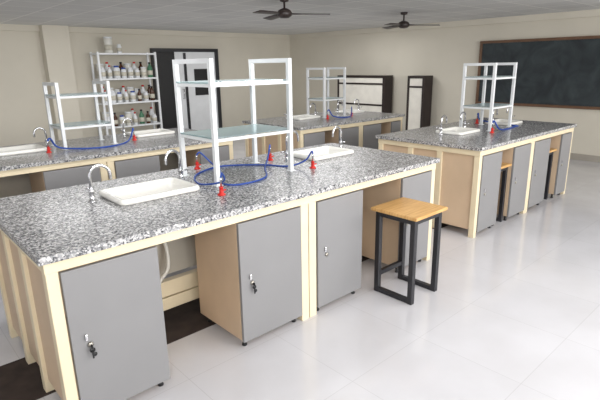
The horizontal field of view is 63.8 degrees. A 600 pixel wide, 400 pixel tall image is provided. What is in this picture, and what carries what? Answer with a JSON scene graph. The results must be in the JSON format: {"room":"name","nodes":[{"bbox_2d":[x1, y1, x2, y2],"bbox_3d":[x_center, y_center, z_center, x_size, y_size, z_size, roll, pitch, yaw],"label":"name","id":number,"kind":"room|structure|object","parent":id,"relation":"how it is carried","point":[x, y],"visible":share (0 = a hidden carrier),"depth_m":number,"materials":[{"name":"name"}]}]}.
{"room":"science classroom","nodes":[
{"label":"science classroom","id":0,"kind":"room"},
{"bbox_2d":[0,30,289,146],"bbox_3d":[-5.896,-1.654,7.780,15.200,2.310,0.150,-15,21,-40],"label":"wall","id":1,"kind":"structure","parent":0,"point":[22,71],"depth_m":9.54,"materials":[{"name":"paint"}]},
{"bbox_2d":[39,25,82,140],"bbox_3d":[-4.372,-1.987,8.880,0.440,2.310,0.220,-15,21,-40],"label":"pillar","id":2,"kind":"structure","parent":1,"relation":"attached to","point":[54,39],"depth_m":8.71,"materials":[{"name":"paint"}]},
{"bbox_2d":[0,24,288,38],"bbox_3d":[-5.842,-2.698,7.407,15.200,0.100,0.060,-15,21,-40],"label":"trim","id":3,"kind":"structure","parent":1,"relation":"attached to","point":[5,27],"depth_m":9.76,"materials":[{"name":"paint"}]},
{"bbox_2d":[150,52,159,128],"bbox_3d":[-3.025,-2.155,10.200,0.080,1.880,0.100,-15,21,-40],"label":"trim","id":4,"kind":"structure","parent":1,"relation":"attached to","point":[151,56],"depth_m":10.11,"materials":[{"name":"black metal"}]},
{"bbox_2d":[156,52,177,128],"bbox_3d":[-2.844,-2.213,10.378,0.440,1.870,0.050,-15,21,-40],"label":"door","id":5,"kind":"structure","parent":1,"relation":"in","point":[164,59],"depth_m":10.30,"materials":[{"name":"black plastic"}]},
{"bbox_2d":[149,48,217,51],"bbox_3d":[-2.480,-3.240,10.430,1.600,0.070,0.100,-15,21,-40],"label":"trim","id":6,"kind":"structure","parent":1,"relation":"attached to","point":[151,49],"depth_m":10.29,"materials":[{"name":"black metal"}]},
{"bbox_2d":[174,52,218,129],"bbox_3d":[-2.286,-2.344,10.816,1.000,1.870,0.112,-15,21,-40],"label":"door","id":7,"kind":"structure","parent":1,"relation":"in","point":[195,100],"depth_m":10.76,"materials":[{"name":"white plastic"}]},
{"bbox_2d":[214,52,221,127],"bbox_3d":[-1.906,-2.449,11.186,0.080,1.880,0.100,-15,21,-40],"label":"trim","id":8,"kind":"structure","parent":1,"relation":"attached to","point":[215,53],"depth_m":11.14,"materials":[{"name":"black metal"}]},
{"bbox_2d":[0,135,599,399],"bbox_3d":[-0.828,0.873,2.934,15.400,0.100,14.960,-15,21,-40],"label":"floor","id":9,"kind":"structure","parent":0,"point":[513,313],"depth_m":2.88,"materials":[{"name":"white tile"}]},
{"bbox_2d":[29,164,100,192],"bbox_3d":[-2.072,0.054,4.337,0.455,0.760,0.480,-15,21,-40],"label":"base cabinet","id":10,"kind":"object","parent":9,"relation":"on","point":[78,175],"visible":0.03,"depth_m":4.08,"materials":[{"name":"beige laminate"}]},
{"bbox_2d":[58,246,169,399],"bbox_3d":[-0.969,0.585,2.376,0.430,0.760,0.494,-15,21,-40],"label":"base cabinet","id":11,"kind":"object","parent":9,"relation":"on","point":[114,313],"visible":0.81,"depth_m":2.19,"materials":[{"name":"beige laminate"}]},
{"bbox_2d":[0,128,234,197],"bbox_3d":[-2.131,-0.101,4.726,2.862,0.850,1.173,-15,21,-40],"label":"lab bench","id":12,"kind":"object","parent":9,"relation":"on","point":[15,170],"visible":0.24,"depth_m":4.38,"materials":[{"name":"stone"}]},
{"bbox_2d":[0,144,46,155],"bbox_3d":[-2.587,-0.375,4.373,0.500,0.182,0.340,-15,21,-40],"label":"sink","id":13,"kind":"object","parent":12,"relation":"in","point":[22,149],"visible":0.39,"depth_m":4.41,"materials":[{"name":"white ceramic"}]},
{"bbox_2d":[33,127,50,146],"bbox_3d":[-2.424,-0.584,4.524,0.133,0.199,0.075,-15,21,-40],"label":"water tap","id":14,"kind":"object","parent":12,"relation":"on","point":[35,129],"visible":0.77,"depth_m":4.53,"materials":[{"name":"silver metal"}]},
{"bbox_2d":[42,81,117,149],"bbox_3d":[-2.126,-0.836,4.661,0.514,0.600,0.404,-15,21,-40],"label":"rack","id":15,"kind":"object","parent":12,"relation":"on","point":[95,94],"visible":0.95,"depth_m":4.61,"materials":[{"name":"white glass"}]},
{"bbox_2d":[45,92,106,95],"bbox_3d":[-2.129,-1.013,4.612,0.488,0.008,0.322,-15,21,-40],"label":"glass shelf","id":16,"kind":"object","parent":15,"relation":"attached to","point":[46,93],"depth_m":4.59,"materials":[{"name":"clear glass"}]},
{"bbox_2d":[50,120,109,126],"bbox_3d":[-2.124,-0.744,4.687,0.488,0.008,0.322,-15,21,-40],"label":"glass shelf","id":17,"kind":"object","parent":15,"relation":"attached to","point":[92,123],"depth_m":4.64,"materials":[{"name":"clear glass"}]},
{"bbox_2d":[47,128,133,148],"bbox_3d":[-1.908,-0.567,4.566,0.219,0.134,0.883,12,20,39],"label":"gas hose","id":18,"kind":"object","parent":12,"relation":"on","point":[128,140],"visible":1,"depth_m":4.48,"materials":[{"name":"blue rubber"}]},
{"bbox_2d":[0,128,234,170],"bbox_3d":[-2.138,-0.495,4.616,2.862,0.032,1.173,-15,21,-40],"label":"countertop","id":19,"kind":"structure","parent":12,"relation":"on","point":[142,144],"depth_m":4.47,"materials":[{"name":"stone"}]},
{"bbox_2d":[120,118,132,136],"bbox_3d":[-1.884,-0.795,5.244,0.133,0.199,0.075,-15,21,-40],"label":"water tap","id":20,"kind":"object","parent":12,"relation":"on","point":[123,130],"visible":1,"depth_m":5.21,"materials":[{"name":"silver metal"}]},
{"bbox_2d":[126,128,174,137],"bbox_3d":[-1.671,-0.678,5.402,0.460,0.182,0.340,-15,21,-40],"label":"sink","id":21,"kind":"object","parent":12,"relation":"in","point":[152,132],"visible":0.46,"depth_m":5.37,"materials":[{"name":"white ceramic"}]},
{"bbox_2d":[89,52,162,134],"bbox_3d":[-3.383,-1.950,9.527,1.160,1.860,0.370,-15,21,-40],"label":"shelving unit","id":22,"kind":"object","parent":9,"relation":"on","point":[97,54],"visible":0.56,"depth_m":9.31,"materials":[{"name":"white metal"}]},
{"bbox_2d":[101,68,105,78],"bbox_3d":[-3.688,-2.372,9.007,0.109,0.202,0.109,-15,21,-40],"label":"bottle","id":23,"kind":"object","parent":22,"relation":"on","point":[103,72],"visible":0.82,"depth_m":8.97,"materials":[{"name":"plastic"}]},
{"bbox_2d":[103,37,112,52],"bbox_3d":[-3.603,-2.914,9.057,0.152,0.296,0.152,-15,21,-40],"label":"bottle","id":24,"kind":"object","parent":22,"relation":"on","point":[108,47],"visible":0.87,"depth_m":9.00,"materials":[{"name":"white plastic"}]},
{"bbox_2d":[107,65,112,77],"bbox_3d":[-3.589,-2.415,9.090,0.083,0.237,0.083,-15,21,-40],"label":"bottle","id":25,"kind":"object","parent":22,"relation":"on","point":[109,71],"visible":0.97,"depth_m":9.06,"materials":[{"name":"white plastic"}]},
{"bbox_2d":[110,90,116,102],"bbox_3d":[-3.582,-1.977,9.212,0.123,0.228,0.123,-15,21,-40],"label":"bottle","id":26,"kind":"object","parent":22,"relation":"on","point":[113,94],"visible":0.77,"depth_m":9.17,"materials":[{"name":"plastic"}]},
{"bbox_2d":[113,66,120,77],"bbox_3d":[-3.489,-2.438,9.178,0.125,0.232,0.125,-15,21,-40],"label":"bottle","id":27,"kind":"object","parent":22,"relation":"on","point":[116,71],"visible":0.91,"depth_m":9.14,"materials":[{"name":"white plastic"}]},
{"bbox_2d":[117,92,122,101],"bbox_3d":[-3.482,-1.984,9.305,0.101,0.187,0.101,-15,21,-40],"label":"bottle","id":28,"kind":"object","parent":22,"relation":"on","point":[119,95],"visible":0.97,"depth_m":9.27,"materials":[{"name":"white plastic"}]},
{"bbox_2d":[119,115,125,125],"bbox_3d":[-3.475,-1.557,9.425,0.108,0.201,0.108,-15,21,-40],"label":"bottle","id":29,"kind":"object","parent":22,"relation":"on","point":[121,118],"visible":0.78,"depth_m":9.38,"materials":[{"name":"white plastic"}]},
{"bbox_2d":[121,68,126,77],"bbox_3d":[-3.389,-2.446,9.271,0.104,0.193,0.104,-15,21,-40],"label":"bottle","id":30,"kind":"object","parent":22,"relation":"on","point":[123,70],"visible":0.93,"depth_m":9.24,"materials":[{"name":"white plastic"}]},
{"bbox_2d":[124,63,130,77],"bbox_3d":[-3.384,-2.548,9.488,0.140,0.272,0.140,-15,21,-40],"label":"bottle","id":31,"kind":"object","parent":22,"relation":"on","point":[126,65],"visible":0.5,"depth_m":9.41,"materials":[{"name":"white plastic"}]},
{"bbox_2d":[125,111,132,124],"bbox_3d":[-3.376,-1.611,9.505,0.133,0.258,0.133,-15,21,-40],"label":"bottle","id":32,"kind":"object","parent":22,"relation":"on","point":[127,114],"visible":0.83,"depth_m":9.46,"materials":[{"name":"white plastic"}]},
{"bbox_2d":[126,87,133,100],"bbox_3d":[-3.377,-2.115,9.609,0.140,0.272,0.140,-15,21,-40],"label":"bottle","id":33,"kind":"object","parent":22,"relation":"on","point":[129,89],"visible":0.48,"depth_m":9.54,"materials":[{"name":"white plastic"}]},
{"bbox_2d":[127,67,133,77],"bbox_3d":[-3.290,-2.474,9.358,0.106,0.196,0.106,-15,21,-40],"label":"bottle","id":34,"kind":"object","parent":22,"relation":"on","point":[130,70],"visible":1,"depth_m":9.32,"materials":[{"name":"plastic"}]},
{"bbox_2d":[130,91,135,101],"bbox_3d":[-3.283,-2.043,9.479,0.109,0.202,0.109,-15,21,-40],"label":"bottle","id":35,"kind":"object","parent":22,"relation":"on","point":[132,94],"visible":1,"depth_m":9.44,"materials":[{"name":"white plastic"}]},
{"bbox_2d":[133,112,137,123],"bbox_3d":[-3.277,-1.628,9.595,0.084,0.240,0.084,-15,21,-40],"label":"bottle","id":36,"kind":"object","parent":22,"relation":"on","point":[135,118],"visible":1,"depth_m":9.57,"materials":[{"name":"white plastic"}]},
{"bbox_2d":[135,68,139,77],"bbox_3d":[-3.191,-2.491,9.448,0.096,0.179,0.096,-15,21,-40],"label":"bottle","id":37,"kind":"object","parent":22,"relation":"on","point":[137,72],"visible":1,"depth_m":9.42,"materials":[{"name":"plastic"}]},
{"bbox_2d":[139,109,144,123],"bbox_3d":[-3.178,-1.675,9.676,0.099,0.284,0.099,-15,21,-40],"label":"bottle","id":38,"kind":"object","parent":22,"relation":"on","point":[141,115],"visible":1,"depth_m":9.65,"materials":[{"name":"green glass"}]},
{"bbox_2d":[140,67,146,76],"bbox_3d":[-3.091,-2.529,9.532,0.104,0.203,0.104,-15,21,-40],"label":"bottle","id":39,"kind":"object","parent":22,"relation":"on","point":[143,69],"visible":0.98,"depth_m":9.50,"materials":[{"name":"white plastic"}]},
{"bbox_2d":[143,91,148,100],"bbox_3d":[-3.084,-2.084,9.657,0.096,0.179,0.096,-15,21,-40],"label":"bottle","id":40,"kind":"object","parent":22,"relation":"on","point":[146,96],"visible":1,"depth_m":9.63,"materials":[{"name":"plastic"}]},
{"bbox_2d":[147,62,152,76],"bbox_3d":[-2.993,-2.597,9.608,0.102,0.290,0.102,-15,21,-40],"label":"bottle","id":41,"kind":"object","parent":22,"relation":"on","point":[149,68],"visible":0.93,"depth_m":9.58,"materials":[{"name":"green glass"}]},
{"bbox_2d":[150,86,154,99],"bbox_3d":[-2.986,-2.158,9.731,0.097,0.278,0.097,-15,21,-40],"label":"bottle","id":42,"kind":"object","parent":22,"relation":"on","point":[152,93],"visible":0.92,"depth_m":9.70,"materials":[{"name":"brown glass"}]},
{"bbox_2d":[114,155,159,178],"bbox_3d":[-1.646,-0.058,4.712,0.427,0.760,0.480,-15,21,-40],"label":"base cabinet","id":43,"kind":"object","parent":9,"relation":"on","point":[148,164],"visible":0.12,"depth_m":4.46,"materials":[{"name":"beige laminate"}]},
{"bbox_2d":[0,256,369,399],"bbox_3d":[-0.505,0.695,3.362,3.140,0.003,0.440,-15,21,-40],"label":"trim","id":44,"kind":"structure","parent":9,"relation":"on","point":[19,380],"depth_m":2.65,"materials":[{"name":"brown wood"}]},
{"bbox_2d":[179,145,229,166],"bbox_3d":[-1.030,-0.220,5.255,0.355,0.760,0.480,-15,21,-40],"label":"base cabinet","id":45,"kind":"object","parent":9,"relation":"on","point":[223,150],"visible":0.07,"depth_m":5.02,"materials":[{"name":"beige laminate"}]},
{"bbox_2d":[0,143,439,399],"bbox_3d":[-0.359,0.252,3.365,2.890,0.850,1.173,-15,21,-40],"label":"lab bench","id":46,"kind":"object","parent":9,"relation":"on","point":[43,234],"visible":0.66,"depth_m":2.63,"materials":[{"name":"stone"}]},
{"bbox_2d":[85,164,111,202],"bbox_3d":[-1.130,-0.102,2.707,0.143,0.209,0.075,-11,19,-33],"label":"water tap","id":47,"kind":"object","parent":46,"relation":"on","point":[91,191],"visible":1,"depth_m":2.67,"materials":[{"name":"silver metal"}]},
{"bbox_2d":[85,187,96,202],"bbox_3d":[-1.169,-0.031,2.700,0.053,0.078,0.077,-15,21,-40],"label":"tap","id":48,"kind":"object","parent":47,"relation":"on","point":[91,191],"depth_m":2.68,"materials":[{"name":"silver metal"}]},
{"bbox_2d":[99,177,199,205],"bbox_3d":[-0.890,0.014,2.886,0.500,0.182,0.350,-15,21,-40],"label":"sink","id":49,"kind":"object","parent":46,"relation":"in","point":[130,194],"visible":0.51,"depth_m":2.91,"materials":[{"name":"white ceramic"}]},
{"bbox_2d":[160,242,169,282],"bbox_3d":[-0.848,0.461,2.926,0.144,0.692,0.075,-15,21,-40],"label":"drain pipe","id":50,"kind":"object","parent":49,"relation":"attached to","point":[165,245],"visible":0.34,"depth_m":2.92,"materials":[{"name":"white plastic"}]},
{"bbox_2d":[164,149,187,179],"bbox_3d":[-0.810,-0.226,3.135,0.075,0.209,0.143,11,19,36],"label":"water tap","id":51,"kind":"object","parent":46,"relation":"on","point":[180,169],"visible":0.91,"depth_m":3.16,"materials":[{"name":"silver metal"}]},
{"bbox_2d":[178,168,187,179],"bbox_3d":[-0.779,-0.174,3.188,0.054,0.078,0.078,-15,21,-40],"label":"tap","id":52,"kind":"object","parent":51,"relation":"on","point":[180,170],"depth_m":3.18,"materials":[{"name":"silver metal"}]},
{"bbox_2d":[194,156,200,169],"bbox_3d":[-0.750,-0.277,3.504,0.048,0.105,0.047,-15,21,-40],"label":"tap","id":53,"kind":"object","parent":46,"relation":"on","point":[197,164],"visible":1,"depth_m":3.50,"materials":[{"name":"red plastic"}]},
{"bbox_2d":[0,143,439,265],"bbox_3d":[-0.365,-0.142,3.254,2.890,0.032,1.173,-15,21,-40],"label":"countertop","id":54,"kind":"structure","parent":46,"relation":"on","point":[54,225],"depth_m":2.68,"materials":[{"name":"stone"}]},
{"bbox_2d":[217,177,225,195],"bbox_3d":[-0.456,-0.080,2.782,0.048,0.105,0.047,-15,21,-40],"label":"tap","id":55,"kind":"object","parent":46,"relation":"on","point":[221,190],"visible":1,"depth_m":2.78,"materials":[{"name":"red plastic"}]},
{"bbox_2d":[196,144,270,185],"bbox_3d":[-0.350,-0.257,3.369,0.606,0.130,0.681,-9,17,-25],"label":"gas hose","id":56,"kind":"object","parent":46,"relation":"on","point":[202,154],"visible":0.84,"depth_m":3.33,"materials":[{"name":"blue rubber"}]},
{"bbox_2d":[172,58,295,186],"bbox_3d":[-0.436,-0.558,3.265,0.664,0.765,0.464,-15,21,-40],"label":"rack","id":57,"kind":"object","parent":46,"relation":"on","point":[211,135],"visible":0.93,"depth_m":3.19,"materials":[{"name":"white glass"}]},
{"bbox_2d":[178,79,285,83],"bbox_3d":[-0.439,-0.790,3.200,0.638,0.008,0.382,-15,21,-40],"label":"glass shelf","id":58,"kind":"object","parent":57,"relation":"attached to","point":[232,80],"depth_m":3.15,"materials":[{"name":"clear glass"}]},
{"bbox_2d":[181,124,286,138],"bbox_3d":[-0.434,-0.472,3.288,0.638,0.008,0.382,-15,21,-40],"label":"glass shelf","id":59,"kind":"object","parent":57,"relation":"attached to","point":[245,130],"depth_m":3.23,"materials":[{"name":"clear glass"}]},
{"bbox_2d":[194,151,312,184],"bbox_3d":[-0.419,-0.236,3.302,0.608,0.130,0.916,11,19,36],"label":"gas hose","id":60,"kind":"object","parent":46,"relation":"on","point":[221,173],"visible":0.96,"depth_m":3.50,"materials":[{"name":"blue rubber"}]},
{"bbox_2d":[281,130,298,160],"bbox_3d":[-0.073,-0.433,3.773,0.153,0.239,0.075,-15,21,-40],"label":"water tap","id":61,"kind":"object","parent":46,"relation":"on","point":[295,131],"visible":0.8,"depth_m":3.74,"materials":[{"name":"silver metal"}]},
{"bbox_2d":[281,151,287,160],"bbox_3d":[-0.111,-0.345,3.761,0.048,0.078,0.075,-15,21,-40],"label":"tap","id":62,"kind":"object","parent":61,"relation":"on","point":[286,152],"depth_m":3.74,"materials":[{"name":"silver metal"}]},
{"bbox_2d":[309,154,316,168],"bbox_3d":[0.091,-0.282,3.473,0.048,0.105,0.047,-15,21,-40],"label":"tap","id":63,"kind":"object","parent":46,"relation":"on","point":[312,161],"visible":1,"depth_m":3.47,"materials":[{"name":"red plastic"}]},
{"bbox_2d":[293,146,353,160],"bbox_3d":[0.179,-0.318,4.011,0.480,0.182,0.340,-15,21,-40],"label":"sink","id":64,"kind":"object","parent":46,"relation":"in","point":[323,152],"visible":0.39,"depth_m":4.04,"materials":[{"name":"white ceramic"}]},
{"bbox_2d":[332,126,346,147],"bbox_3d":[0.335,-0.538,4.180,0.133,0.209,0.075,-15,21,-40],"label":"water tap","id":65,"kind":"object","parent":46,"relation":"on","point":[335,127],"visible":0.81,"depth_m":4.20,"materials":[{"name":"silver metal"}]},
{"bbox_2d":[339,140,346,147],"bbox_3d":[0.367,-0.483,4.226,0.048,0.078,0.075,-15,21,-40],"label":"tap","id":66,"kind":"object","parent":65,"relation":"on","point":[340,142],"depth_m":4.22,"materials":[{"name":"silver metal"}]},
{"bbox_2d":[194,206,301,345],"bbox_3d":[-0.305,0.410,2.961,0.455,0.760,0.494,-15,21,-40],"label":"base cabinet","id":67,"kind":"object","parent":9,"relation":"on","point":[249,271],"visible":0.98,"depth_m":2.79,"materials":[{"name":"beige laminate"}]},
{"bbox_2d":[303,131,324,146],"bbox_3d":[0.034,-0.499,6.191,0.355,0.760,0.480,-15,21,-40],"label":"base cabinet","id":68,"kind":"object","parent":9,"relation":"on","point":[316,138],"visible":0.11,"depth_m":5.94,"materials":[{"name":"beige laminate"}]},
{"bbox_2d":[242,111,404,156],"bbox_3d":[0.382,-0.761,6.940,2.090,0.850,1.173,-15,21,-40],"label":"lab bench","id":69,"kind":"object","parent":9,"relation":"on","point":[277,142],"visible":0.27,"depth_m":6.40,"materials":[{"name":"stone"}]},
{"bbox_2d":[293,114,320,119],"bbox_3d":[0.045,-1.085,6.756,0.420,0.182,0.320,-15,21,-40],"label":"sink","id":70,"kind":"object","parent":69,"relation":"in","point":[305,116],"visible":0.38,"depth_m":6.72,"materials":[{"name":"white ceramic"}]},
{"bbox_2d":[242,111,404,130],"bbox_3d":[0.376,-1.155,6.830,2.090,0.032,1.173,-15,21,-40],"label":"countertop","id":71,"kind":"structure","parent":69,"relation":"on","point":[321,122],"depth_m":6.51,"materials":[{"name":"stone"}]},
{"bbox_2d":[306,67,346,117],"bbox_3d":[0.376,-1.550,6.920,0.464,0.680,0.384,-15,21,-40],"label":"rack","id":72,"kind":"object","parent":69,"relation":"on","point":[324,78],"visible":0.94,"depth_m":6.86,"materials":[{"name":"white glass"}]},
{"bbox_2d":[308,97,342,99],"bbox_3d":[0.378,-1.467,6.943,0.438,0.008,0.302,-15,21,-40],"label":"glass shelf","id":73,"kind":"object","parent":72,"relation":"attached to","point":[319,98],"depth_m":6.86,"materials":[{"name":"clear glass"}]},
{"bbox_2d":[335,109,364,113],"bbox_3d":[0.769,-1.289,7.446,0.380,0.182,0.320,-15,21,-40],"label":"sink","id":74,"kind":"object","parent":69,"relation":"in","point":[348,111],"visible":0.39,"depth_m":7.38,"materials":[{"name":"white ceramic"}]},
{"bbox_2d":[316,189,362,310],"bbox_3d":[0.117,0.297,3.342,0.427,0.760,0.480,-15,21,-40],"label":"base cabinet","id":75,"kind":"object","parent":9,"relation":"on","point":[339,217],"visible":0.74,"depth_m":3.15,"materials":[{"name":"beige laminate"}]},
{"bbox_2d":[322,127,358,146],"bbox_3d":[0.503,-0.623,6.605,0.380,0.760,0.480,-15,21,-40],"label":"base cabinet","id":76,"kind":"object","parent":9,"relation":"on","point":[351,134],"visible":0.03,"depth_m":6.37,"materials":[{"name":"beige laminate"}]},
{"bbox_2d":[337,75,392,112],"bbox_3d":[1.421,-2.095,10.753,0.300,1.330,1.330,-15,21,-40],"label":"cabinet","id":77,"kind":"object","parent":9,"relation":"on","point":[373,93],"visible":0.61,"depth_m":10.42,"materials":[{"name":"brown wood"}]},
{"bbox_2d":[363,123,380,148],"bbox_3d":[0.857,-0.716,6.917,0.378,0.760,0.480,-15,21,-40],"label":"base cabinet","id":78,"kind":"object","parent":9,"relation":"on","point":[370,131],"visible":0.12,"depth_m":6.68,"materials":[{"name":"beige laminate"}]},
{"bbox_2d":[381,121,400,133],"bbox_3d":[1.252,-0.820,7.265,0.215,0.760,0.480,-15,21,-40],"label":"base cabinet","id":79,"kind":"object","parent":9,"relation":"on","point":[393,126],"visible":0.09,"depth_m":7.02,"materials":[{"name":"beige laminate"}]},
{"bbox_2d":[360,171,431,272],"bbox_3d":[0.742,0.133,3.892,0.380,0.760,0.480,-15,21,-40],"label":"base cabinet","id":80,"kind":"object","parent":9,"relation":"on","point":[416,186],"visible":0.51,"depth_m":3.73,"materials":[{"name":"beige laminate"}]},
{"bbox_2d":[371,197,447,304],"bbox_3d":[0.751,0.348,3.375,0.370,0.625,0.370,-15,21,-40],"label":"stool","id":81,"kind":"object","parent":9,"relation":"on","point":[404,210],"visible":1,"depth_m":3.32,"materials":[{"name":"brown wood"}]},
{"bbox_2d":[405,75,432,129],"bbox_3d":[2.395,-1.823,9.728,0.300,1.330,0.390,-15,21,-40],"label":"cabinet","id":82,"kind":"object","parent":9,"relation":"on","point":[419,87],"visible":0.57,"depth_m":9.58,"materials":[{"name":"brown wood"}]},
{"bbox_2d":[376,117,576,237],"bbox_3d":[2.034,-0.377,5.472,2.280,0.850,1.173,-15,21,-40],"label":"lab bench","id":83,"kind":"object","parent":9,"relation":"on","point":[458,171],"visible":0.57,"depth_m":4.62,"materials":[{"name":"stone"}]},
{"bbox_2d":[436,115,447,134],"bbox_3d":[1.482,-0.785,5.017,0.133,0.199,0.075,-15,21,-40],"label":"water tap","id":84,"kind":"object","parent":83,"relation":"on","point":[443,116],"visible":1,"depth_m":4.98,"materials":[{"name":"silver metal"}]},
{"bbox_2d":[435,127,479,134],"bbox_3d":[1.688,-0.667,5.170,0.420,0.182,0.320,-15,21,-40],"label":"sink","id":85,"kind":"object","parent":83,"relation":"in","point":[451,130],"visible":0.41,"depth_m":5.13,"materials":[{"name":"white ceramic"}]},
{"bbox_2d":[460,112,469,126],"bbox_3d":[1.815,-0.877,5.328,0.133,0.199,0.075,-15,21,-40],"label":"water tap","id":86,"kind":"object","parent":83,"relation":"on","point":[464,123],"visible":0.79,"depth_m":5.35,"materials":[{"name":"silver metal"}]},
{"bbox_2d":[376,117,576,150],"bbox_3d":[2.028,-0.770,5.362,2.280,0.032,1.173,-15,21,-40],"label":"countertop","id":87,"kind":"structure","parent":83,"relation":"on","point":[483,140],"depth_m":4.96,"materials":[{"name":"stone"}]},
{"bbox_2d":[459,62,517,130],"bbox_3d":[2.103,-1.167,5.397,0.524,0.710,0.394,-15,21,-40],"label":"rack","id":88,"kind":"object","parent":83,"relation":"on","point":[490,106],"visible":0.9,"depth_m":5.33,"materials":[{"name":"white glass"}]},
{"bbox_2d":[463,103,509,107],"bbox_3d":[2.105,-1.070,5.424,0.498,0.008,0.312,-15,21,-40],"label":"glass shelf","id":89,"kind":"object","parent":88,"relation":"attached to","point":[480,105],"depth_m":5.34,"materials":[{"name":"clear glass"}]},
{"bbox_2d":[468,76,510,77],"bbox_3d":[2.100,-1.368,5.340,0.498,0.008,0.312,-15,21,-40],"label":"glass shelf","id":90,"kind":"object","parent":88,"relation":"attached to","point":[468,76],"depth_m":5.23,"materials":[{"name":"clear glass"}]},
{"bbox_2d":[477,113,517,129],"bbox_3d":[2.289,-0.878,5.435,0.419,0.134,0.854,2,16,9],"label":"gas hose","id":91,"kind":"object","parent":83,"relation":"on","point":[493,121],"visible":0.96,"depth_m":5.34,"materials":[{"name":"blue rubber"}]},
{"bbox_2d":[485,119,522,125],"bbox_3d":[2.468,-0.872,5.857,0.380,0.182,0.320,-15,21,-40],"label":"sink","id":92,"kind":"object","parent":83,"relation":"in","point":[498,121],"visible":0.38,"depth_m":5.80,"materials":[{"name":"white ceramic"}]},
{"bbox_2d":[476,151,502,231],"bbox_3d":[1.619,-0.097,4.665,0.365,0.760,0.480,-15,21,-40],"label":"base cabinet","id":93,"kind":"object","parent":9,"relation":"on","point":[491,163],"visible":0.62,"depth_m":4.48,"materials":[{"name":"beige laminate"}]},
{"bbox_2d":[492,162,511,225],"bbox_3d":[1.909,-0.070,4.849,0.270,0.600,0.270,-15,21,-40],"label":"stool","id":94,"kind":"object","parent":9,"relation":"on","point":[504,166],"visible":0.31,"depth_m":4.82,"materials":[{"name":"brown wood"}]},
{"bbox_2d":[497,143,531,220],"bbox_3d":[2.089,-0.221,5.079,0.370,0.760,0.480,-15,21,-40],"label":"base cabinet","id":95,"kind":"object","parent":9,"relation":"on","point":[519,156],"visible":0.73,"depth_m":4.87,"materials":[{"name":"beige laminate"}]},
{"bbox_2d":[527,138,550,207],"bbox_3d":[2.447,-0.315,5.394,0.398,0.760,0.480,-15,21,-40],"label":"base cabinet","id":96,"kind":"object","parent":9,"relation":"on","point":[541,147],"visible":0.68,"depth_m":5.21,"materials":[{"name":"beige laminate"}]},
{"bbox_2d":[544,148,556,199],"bbox_3d":[2.778,-0.299,5.615,0.250,0.600,0.250,-15,21,-40],"label":"stool","id":97,"kind":"object","parent":9,"relation":"on","point":[552,150],"visible":0.26,"depth_m":5.59,"materials":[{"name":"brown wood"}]},
{"bbox_2d":[548,132,571,197],"bbox_3d":[2.949,-0.447,5.836,0.285,0.760,0.480,-15,21,-40],"label":"base cabinet","id":98,"kind":"object","parent":9,"relation":"on","point":[562,143],"visible":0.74,"depth_m":5.63,"materials":[{"name":"beige laminate"}]},
{"bbox_2d":[0,0,599,34],"bbox_3d":[-0.865,-1.447,2.284,15.400,0.100,14.960,-15,21,-40],"label":"ceiling","id":99,"kind":"structure","parent":0,"point":[227,16],"depth_m":7.05,"materials":[{"name":"paint"}]},
{"bbox_2d":[253,0,329,19],"bbox_3d":[-0.262,-2.220,5.593,0.930,0.215,0.939,-15,21,-40],"label":"ceiling fan","id":100,"kind":"object","parent":99,"relation":"hanging from","point":[284,12],"visible":1,"depth_m":5.54,"materials":[{"name":"metal"}]},
{"bbox_2d":[382,12,439,28],"bbox_3d":[1.489,-2.711,7.275,0.910,0.230,0.953,-15,21,-40],"label":"ceiling fan","id":101,"kind":"object","parent":99,"relation":"hanging from","point":[403,24],"visible":1,"depth_m":7.25,"materials":[{"name":"metal"}]},
{"bbox_2d":[290,16,599,155],"bbox_3d":[4.748,-1.747,7.503,0.150,2.310,14.910,-15,21,-40],"label":"wall","id":102,"kind":"structure","parent":0,"point":[441,53],"depth_m":9.52,"materials":[{"name":"paint"}]},
{"bbox_2d":[289,9,599,38],"bbox_3d":[4.724,-2.771,7.062,0.060,0.100,14.700,-15,21,-40],"label":"trim","id":103,"kind":"structure","parent":102,"relation":"attached to","point":[596,12],"depth_m":8.74,"materials":[{"name":"paint"}]},
{"bbox_2d":[475,35,599,109],"bbox_3d":[4.367,-2.026,7.693,0.054,1.110,3.240,-15,21,-40],"label":"chalkboard","id":104,"kind":"object","parent":102,"relation":"attached to","point":[557,72],"visible":1,"depth_m":7.98,"materials":[{"name":"black"}]},
{"bbox_2d":[570,153,599,162],"bbox_3d":[4.755,-0.653,7.694,0.015,0.100,14.760,-15,21,-40],"label":"baseboard","id":105,"kind":"structure","parent":102,"relation":"attached to","point":[584,157],"depth_m":7.82,"materials":[{"name":"beige paint"}]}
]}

